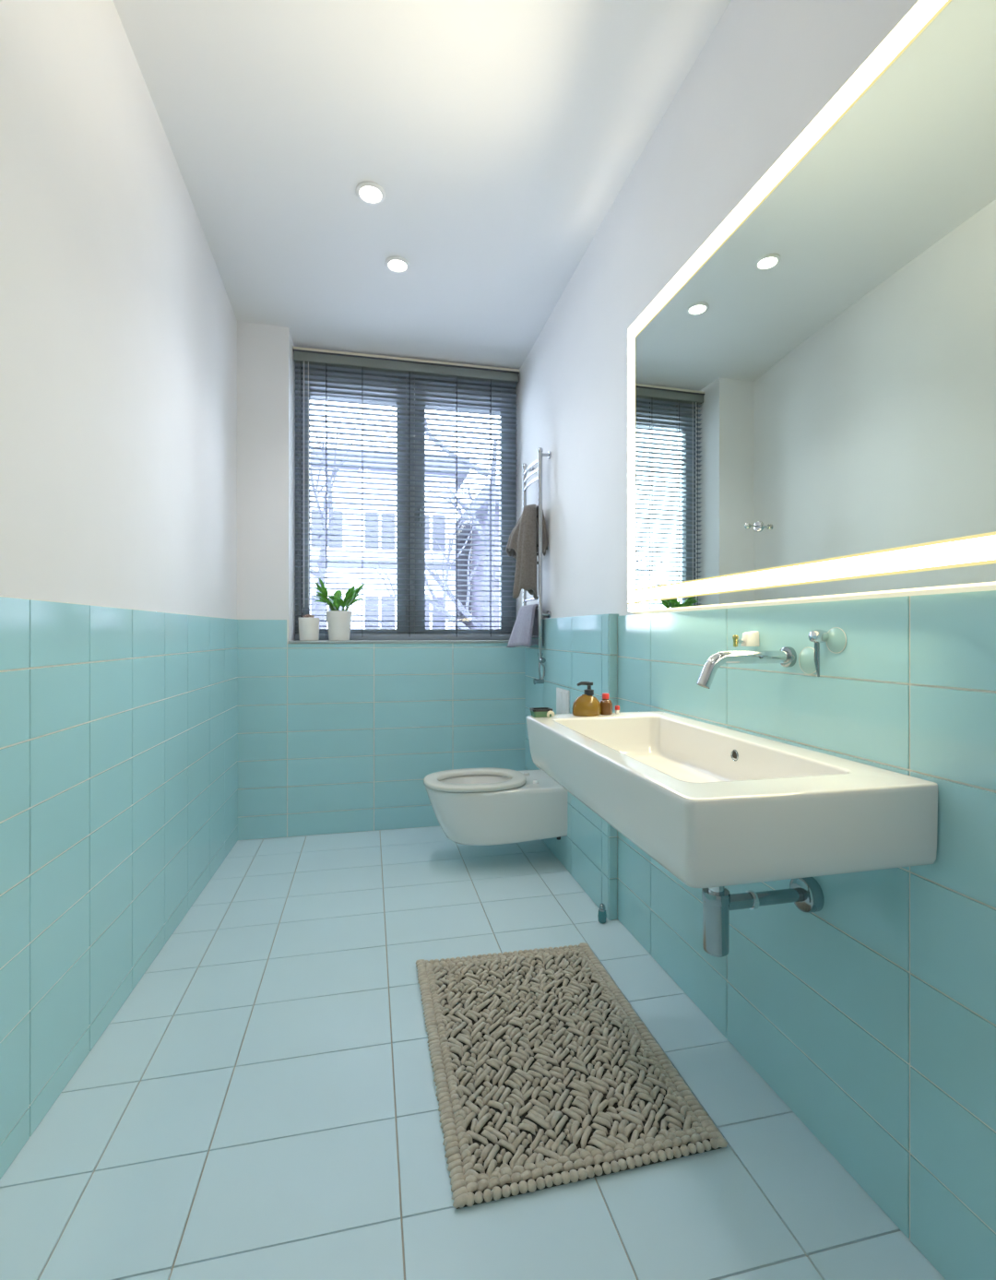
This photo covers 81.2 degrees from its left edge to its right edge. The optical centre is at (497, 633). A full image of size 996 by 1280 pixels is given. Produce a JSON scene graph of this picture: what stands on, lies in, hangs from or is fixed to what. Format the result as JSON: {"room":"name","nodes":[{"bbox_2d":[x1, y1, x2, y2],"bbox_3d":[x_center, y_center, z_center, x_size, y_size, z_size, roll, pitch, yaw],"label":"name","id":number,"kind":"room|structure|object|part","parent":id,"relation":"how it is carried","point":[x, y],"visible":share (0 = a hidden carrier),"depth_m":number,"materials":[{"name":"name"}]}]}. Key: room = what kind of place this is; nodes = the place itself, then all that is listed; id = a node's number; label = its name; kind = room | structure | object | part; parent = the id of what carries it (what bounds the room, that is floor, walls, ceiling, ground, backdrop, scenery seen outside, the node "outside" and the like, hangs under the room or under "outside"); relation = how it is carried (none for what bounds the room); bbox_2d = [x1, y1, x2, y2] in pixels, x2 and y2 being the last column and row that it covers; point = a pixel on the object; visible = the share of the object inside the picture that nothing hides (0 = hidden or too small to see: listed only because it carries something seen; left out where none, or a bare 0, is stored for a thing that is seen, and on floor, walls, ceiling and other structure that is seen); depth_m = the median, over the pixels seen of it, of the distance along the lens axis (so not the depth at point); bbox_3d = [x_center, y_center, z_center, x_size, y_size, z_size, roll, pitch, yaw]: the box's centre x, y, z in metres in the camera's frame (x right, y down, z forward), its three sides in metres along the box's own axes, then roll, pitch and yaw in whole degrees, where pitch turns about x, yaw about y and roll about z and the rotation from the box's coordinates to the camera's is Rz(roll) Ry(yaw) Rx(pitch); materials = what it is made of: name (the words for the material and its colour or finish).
{"room":"bathroom","nodes":[
{"label":"bathroom","id":0,"kind":"room"},
{"bbox_2d":[0,0,237,1179],"bbox_3d":[-1.021,-0.450,0.951,0.125,3.300,5.204,0,0,-11],"label":"wall","id":1,"kind":"structure","parent":0,"point":[119,622],"depth_m":1.58,"materials":[{"name":"white paint"}]},
{"bbox_2d":[237,320,525,841],"bbox_3d":[-0.665,-0.300,3.452,1.800,3.000,0.411,0,0,-13],"label":"wall","id":2,"kind":"structure","parent":0,"point":[334,738],"depth_m":3.18,"materials":[{"name":"teal tile"}]},
{"bbox_2d":[288,366,516,642],"bbox_3d":[-0.513,-0.789,3.442,1.338,1.682,0.338,0,0,-13],"label":"window","id":3,"kind":"structure","parent":2,"relation":"in","point":[297,601],"depth_m":3.54,"materials":[{"name":"grey"}]},
{"bbox_2d":[297,613,319,640],"bbox_3d":[-1.052,-0.038,3.234,0.114,0.156,0.114,0,0,-13],"label":"potted succulent","id":4,"kind":"object","parent":3,"relation":"on","point":[308,625],"visible":1,"depth_m":3.19,"materials":[{"name":"white ceramic"}]},
{"bbox_2d":[313,578,364,640],"bbox_3d":[-0.894,-0.133,3.272,0.282,0.346,0.186,0,0,-13],"label":"potted plant","id":5,"kind":"object","parent":3,"relation":"on","point":[338,622],"visible":1,"depth_m":3.22,"materials":[{"name":"green plant"}]},
{"bbox_3d":[-0.893,-0.043,3.269,0.140,0.165,0.140,0,0,-13],"label":"pot","id":6,"kind":"part","parent":5,"relation":"part of","materials":[{"name":"white ceramic"}]},
{"bbox_3d":[-0.868,-0.775,3.486,0.623,1.566,0.057,0,0,-13],"label":"sash","id":7,"kind":"part","parent":3,"relation":"part of","materials":[{"name":"grey"}]},
{"bbox_3d":[-0.509,0.046,3.425,1.337,0.012,0.303,0,0,-13],"label":"sill","id":8,"kind":"part","parent":3,"relation":"part of","materials":[{"name":"grey stone"}]},
{"bbox_2d":[293,346,519,639],"bbox_3d":[-0.521,-0.795,3.466,1.326,1.666,0.066,0,0,-13],"label":"blind","id":9,"kind":"object","parent":3,"relation":"attached to","point":[302,357],"visible":0.85,"depth_m":3.46,"materials":[{"name":"grey"}]},
{"bbox_3d":[-1.127,-0.770,3.335,0.004,1.580,0.033,0,0,-13],"label":"ladder cord","id":10,"kind":"part","parent":9,"relation":"part of","materials":[{"name":"grey fabric"}]},
{"bbox_3d":[-1.108,-0.855,3.319,0.003,1.410,0.003,0,0,-13],"label":"pull cord","id":11,"kind":"part","parent":9,"relation":"part of","materials":[{"name":"white fabric"}]},
{"bbox_3d":[-1.085,-0.855,3.324,0.003,1.410,0.003,0,0,-13],"label":"pull cord","id":12,"kind":"part","parent":9,"relation":"part of","materials":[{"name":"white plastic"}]},
{"bbox_3d":[-0.994,-0.770,3.365,0.004,1.580,0.033,0,0,-13],"label":"ladder cord","id":13,"kind":"part","parent":9,"relation":"part of","materials":[{"name":"grey fabric"}]},
{"bbox_3d":[-0.524,0.021,3.469,1.310,0.034,0.028,0,0,-13],"label":"rail","id":14,"kind":"part","parent":9,"relation":"part of","materials":[{"name":"grey metal"}]},
{"bbox_3d":[-0.529,-0.770,3.468,0.004,1.580,0.033,0,0,-13],"label":"ladder cord","id":15,"kind":"part","parent":9,"relation":"part of","materials":[{"name":"grey fabric"}]},
{"bbox_3d":[-0.252,-0.770,3.530,0.004,1.580,0.033,0,0,-13],"label":"ladder cord","id":16,"kind":"part","parent":9,"relation":"part of","materials":[{"name":"grey fabric"}]},
{"bbox_3d":[-0.046,-0.770,3.575,0.004,1.580,0.033,0,0,-13],"label":"ladder cord","id":17,"kind":"part","parent":9,"relation":"part of","materials":[{"name":"grey fabric"}]},
{"bbox_3d":[-0.472,-0.705,3.524,0.024,0.130,0.041,0,0,-13],"label":"handle","id":18,"kind":"part","parent":3,"relation":"part of","materials":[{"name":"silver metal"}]},
{"bbox_3d":[-0.215,-0.775,3.631,0.611,1.566,0.057,0,0,-13],"label":"sash","id":19,"kind":"part","parent":3,"relation":"part of","materials":[{"name":"grey"}]},
{"bbox_2d":[112,0,731,369],"bbox_3d":[-0.112,-1.870,1.102,1.860,0.459,5.300,0,0,-13],"label":"ceiling","id":20,"kind":"structure","parent":0,"point":[499,137],"depth_m":2.06,"materials":[{"name":"white paint"}]},
{"bbox_2d":[355,181,385,204],"bbox_3d":[-0.502,-1.735,2.291,0.116,0.013,0.116,0,0,-13],"label":"recessed light","id":21,"kind":"object","parent":20,"relation":"in","point":[371,193],"visible":1,"depth_m":2.29,"materials":[{"name":"white plastic"}]},
{"bbox_2d":[384,256,410,272],"bbox_3d":[-0.464,-1.703,2.683,0.116,0.013,0.116,0,0,-13],"label":"recessed light","id":22,"kind":"object","parent":20,"relation":"in","point":[394,264],"visible":1,"depth_m":2.67,"materials":[{"name":"white plastic"}]},
{"bbox_2d":[0,826,945,1279],"bbox_3d":[-0.141,1.160,1.095,2.100,0.120,5.300,0,0,-13],"label":"floor","id":23,"kind":"structure","parent":0,"point":[262,1103],"depth_m":1.28,"materials":[{"name":"blue tile"}]},
{"bbox_2d":[415,942,727,1208],"bbox_3d":[0.110,1.087,1.579,0.601,0.025,0.851,0,0,-13],"label":"bath rug","id":24,"kind":"object","parent":23,"relation":"on","point":[546,1075],"visible":1,"depth_m":1.41,"materials":[{"name":"beige fabric"}]},
{"bbox_2d":[597,903,606,923],"bbox_3d":[0.397,1.065,2.214,0.033,0.070,0.033,0,0,-13],"label":"capsule","id":25,"kind":"object","parent":23,"relation":"on","point":[601,915],"visible":1,"depth_m":2.20,"materials":[{"name":"teal"}]},
{"bbox_2d":[516,0,995,1279],"bbox_3d":[0.739,-0.450,1.342,0.125,3.300,5.203,0,0,-14],"label":"wall","id":26,"kind":"structure","parent":0,"point":[871,1013],"depth_m":1.29,"materials":[{"name":"teal tile"}]},
{"bbox_2d":[423,767,567,845],"bbox_3d":[-0.034,0.830,2.804,0.646,0.286,0.380,0,0,-13],"label":"toilet","id":27,"kind":"object","parent":26,"relation":"attached to","point":[480,806],"visible":0.98,"depth_m":2.65,"materials":[{"name":"white ceramic"}]},
{"bbox_3d":[-0.111,0.698,2.787,0.490,0.022,0.380,0,0,-13],"label":"seat","id":28,"kind":"part","parent":27,"relation":"part of","materials":[{"name":"white plastic"}]},
{"bbox_2d":[521,447,551,684],"bbox_3d":[0.201,-0.351,3.148,0.087,1.230,0.358,0,0,-13],"label":"towel radiator","id":29,"kind":"object","parent":26,"relation":"attached to","point":[526,468],"visible":0.6,"depth_m":3.01,"materials":[{"name":"silver metal"}]},
{"bbox_3d":[0.152,-0.448,3.302,0.027,1.036,0.027,0,0,-13],"label":"post","id":30,"kind":"part","parent":29,"relation":"part of","materials":[{"name":"silver metal"}]},
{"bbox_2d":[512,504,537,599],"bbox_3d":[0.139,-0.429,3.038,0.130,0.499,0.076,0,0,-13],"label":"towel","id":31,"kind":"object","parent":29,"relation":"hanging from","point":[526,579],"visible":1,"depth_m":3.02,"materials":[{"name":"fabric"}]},
{"bbox_2d":[507,604,543,647],"bbox_3d":[0.143,-0.039,3.169,0.130,0.235,0.288,0,0,-13],"label":"hand towel","id":32,"kind":"object","parent":29,"relation":"hanging from","point":[526,625],"visible":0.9,"depth_m":3.13,"materials":[{"name":"white fabric"}]},
{"bbox_2d":[505,505,547,559],"bbox_3d":[0.169,-0.540,3.150,0.253,0.276,0.169,0,0,24],"label":"towel","id":33,"kind":"object","parent":29,"relation":"hanging from","point":[511,549],"visible":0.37,"depth_m":3.11,"materials":[{"name":"grey fabric"}]},
{"bbox_3d":[0.220,0.100,3.020,0.028,0.070,0.028,0,0,-13],"label":"valve stem","id":34,"kind":"part","parent":29,"relation":"part of","materials":[{"name":"silver metal"}]},
{"bbox_3d":[0.220,-0.448,3.020,0.027,1.036,0.027,0,0,-13],"label":"post","id":35,"kind":"part","parent":29,"relation":"part of","materials":[{"name":"silver metal"}]},
{"bbox_2d":[556,687,569,714],"bbox_3d":[0.304,0.329,2.744,0.012,0.133,0.175,0,0,-13],"label":"flush plate","id":36,"kind":"object","parent":26,"relation":"attached to","point":[562,696],"visible":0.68,"depth_m":2.73,"materials":[{"name":"white plastic"}]},
{"bbox_2d":[524,613,618,920],"bbox_3d":[0.321,0.512,2.834,0.062,1.176,1.234,0,0,-13],"label":"half wall","id":37,"kind":"structure","parent":26,"relation":"attached to","point":[576,649],"depth_m":2.50,"materials":[{"name":"tile"}]},
{"bbox_2d":[526,711,937,888],"bbox_3d":[0.419,0.329,1.411,0.474,0.145,0.961,0,0,-13],"label":"basin","id":38,"kind":"object","parent":26,"relation":"attached to","point":[714,806],"visible":0.94,"depth_m":0.99,"materials":[{"name":"white ceramic"}]},
{"bbox_2d":[529,707,552,717],"bbox_3d":[0.134,0.244,1.800,0.064,0.024,0.048,0,0,-13],"label":"soap dish","id":39,"kind":"object","parent":38,"relation":"on","point":[536,712],"visible":0.87,"depth_m":1.78,"materials":[{"name":"green glass"}]},
{"bbox_3d":[0.134,0.248,1.800,0.062,0.017,0.046,0,0,-13],"label":"dish","id":40,"kind":"part","parent":39,"relation":"part of","materials":[{"name":"green ceramic"}]},
{"bbox_2d":[546,711,554,717],"bbox_3d":[0.160,0.245,1.769,0.024,0.020,0.010,0,0,-13],"label":"ring","id":41,"kind":"object","parent":38,"relation":"on","point":[549,712],"visible":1,"depth_m":1.76,"materials":[{"name":"beige"}]},
{"bbox_2d":[572,681,601,716],"bbox_3d":[0.279,0.203,1.826,0.092,0.106,0.063,0,0,-13],"label":"pump bottle","id":42,"kind":"object","parent":38,"relation":"on","point":[586,705],"visible":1,"depth_m":1.80,"materials":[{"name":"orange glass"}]},
{"bbox_2d":[599,692,612,714],"bbox_3d":[0.342,0.223,1.846,0.043,0.066,0.043,0,0,-13],"label":"dropper bottle","id":43,"kind":"object","parent":38,"relation":"on","point":[606,705],"visible":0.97,"depth_m":1.83,"materials":[{"name":"brown glass"}]},
{"bbox_2d":[615,705,619,713],"bbox_3d":[0.381,0.243,1.857,0.016,0.026,0.016,0,0,-13],"label":"tube","id":44,"kind":"object","parent":38,"relation":"on","point":[617,707],"visible":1,"depth_m":1.85,"materials":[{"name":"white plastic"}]},
{"bbox_2d":[701,877,824,957],"bbox_3d":[0.562,0.536,1.252,0.262,0.273,0.075,0,0,-13],"label":"trap","id":45,"kind":"object","parent":38,"relation":"attached to","point":[807,894],"visible":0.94,"depth_m":1.23,"materials":[{"name":"silver metal"}]},
{"bbox_2d":[729,887,804,910],"bbox_3d":[0.580,0.572,1.256,0.202,0.031,0.031,0,0,-13],"label":"outlet","id":46,"kind":"object","parent":45,"relation":"attached to","point":[750,899],"depth_m":1.24,"materials":[{"name":"silver metal"}]},
{"bbox_2d":[732,631,758,647],"bbox_3d":[0.616,0.014,1.451,0.064,0.040,0.031,0,0,-13],"label":"wall bracket","id":47,"kind":"object","parent":26,"relation":"attached to","point":[749,638],"visible":1,"depth_m":1.44,"materials":[{"name":"white ceramic"}]},
{"bbox_2d":[696,627,846,688],"bbox_3d":[0.576,0.055,1.251,0.238,0.136,0.187,0,0,-13],"label":"tap","id":48,"kind":"object","parent":26,"relation":"attached to","point":[835,637],"visible":1,"depth_m":1.29,"materials":[{"name":"silver metal"}]},
{"bbox_3d":[0.557,0.081,1.318,0.232,0.084,0.030,0,0,-13],"label":"spout","id":49,"kind":"part","parent":48,"relation":"part of","materials":[{"name":"silver metal"}]},
{"bbox_3d":[0.688,0.060,1.285,0.002,0.060,0.060,0,0,-13],"label":"plate","id":50,"kind":"part","parent":48,"relation":"part of","materials":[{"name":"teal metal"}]},
{"bbox_3d":[0.680,0.054,1.238,0.012,0.076,0.011,0,0,-13],"label":"lever","id":51,"kind":"part","parent":48,"relation":"part of","materials":[{"name":"silver metal"}]},
{"bbox_3d":[0.682,0.006,1.239,0.034,0.029,0.029,0,0,-13],"label":"lever knob","id":52,"kind":"part","parent":48,"relation":"part of","materials":[{"name":"silver metal"}]},
{"bbox_3d":[0.706,0.014,1.212,0.002,0.054,0.054,0,0,-13],"label":"plate","id":53,"kind":"part","parent":48,"relation":"part of","materials":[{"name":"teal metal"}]},
{"bbox_2d":[627,0,995,612],"bbox_3d":[0.671,-0.592,1.326,0.021,1.032,1.624,0,0,-14],"label":"wall mirror","id":54,"kind":"object","parent":26,"relation":"attached to","point":[820,371],"visible":1,"depth_m":1.18,"materials":[{"name":"grey mirror"}]},
{"bbox_2d":[744,521,762,532],"bbox_3d":[0.619,-0.262,1.417,0.040,0.026,0.026,0,0,-13],"label":"hook","id":55,"kind":"object","parent":54,"relation":"attached to","point":[758,525],"visible":1,"depth_m":1.41,"materials":[{"name":"silver metal"}]},
{"bbox_3d":[0.607,-0.262,1.414,0.016,0.015,0.015,0,0,-13],"label":"knob","id":56,"kind":"part","parent":55,"relation":"part of","materials":[{"name":"silver metal"}]},
{"label":"outside","id":57,"kind":"structure","parent":0,"visible":0},
{"bbox_3d":[-6.996,6.200,31.482,80.000,0.200,55.500,0,0,-13],"label":"ground","id":58,"kind":"structure","parent":57,"visible":0},
{"bbox_2d":[310,417,442,628],"bbox_3d":[-2.795,1.636,8.849,4.512,8.933,2.848,0,0,-13],"label":"bare tree","id":59,"kind":"object","parent":58,"relation":"on","point":[316,607],"visible":0.09,"depth_m":8.75,"materials":[{"name":"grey plant"}]},
{"bbox_2d":[310,449,469,628],"bbox_3d":[-5.499,0.825,17.140,8.300,10.550,6.750,0,0,-13],"label":"house","id":60,"kind":"structure","parent":58,"relation":"on","point":[372,597],"depth_m":14.62,"materials":[{"name":"grey"}]},
{"bbox_3d":[-4.230,-2.575,14.385,0.870,1.070,0.080,0,0,-13],"label":"frame","id":61,"kind":"part","parent":60,"relation":"part of","materials":[{"name":"white paint"}]},
{"bbox_3d":[-4.230,-0.475,14.385,0.870,1.070,0.080,0,0,-13],"label":"frame","id":62,"kind":"part","parent":60,"relation":"part of","materials":[{"name":"white plastic"}]},
{"bbox_3d":[-2.977,-2.575,14.663,0.870,1.070,0.080,0,0,-13],"label":"frame","id":63,"kind":"part","parent":60,"relation":"part of","materials":[{"name":"white plastic"}]},
{"bbox_3d":[-2.977,-0.475,14.663,0.870,1.070,0.080,0,0,-13],"label":"frame","id":64,"kind":"part","parent":60,"relation":"part of","materials":[{"name":"white plastic"}]},
{"bbox_3d":[-1.724,-2.575,14.942,0.870,1.070,0.080,0,0,-13],"label":"frame","id":65,"kind":"part","parent":60,"relation":"part of","materials":[{"name":"white plastic"}]},
{"bbox_3d":[-1.724,-0.475,14.942,0.870,1.070,0.080,0,0,-13],"label":"frame","id":66,"kind":"part","parent":60,"relation":"part of","materials":[{"name":"white plastic"}]},
{"bbox_2d":[352,406,498,628],"bbox_3d":[-0.220,1.121,8.494,4.748,9.962,3.093,0,0,-13],"label":"bare tree","id":67,"kind":"object","parent":58,"relation":"on","point":[446,613],"visible":0.16,"depth_m":8.63,"materials":[{"name":"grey plant"}]},
{"bbox_2d":[457,485,498,628],"bbox_3d":[2.120,1.475,16.273,6.400,9.250,6.750,0,0,-13],"label":"brick house","id":68,"kind":"structure","parent":58,"relation":"on","point":[459,613],"depth_m":14.83,"materials":[{"name":"grey"}]}
]}

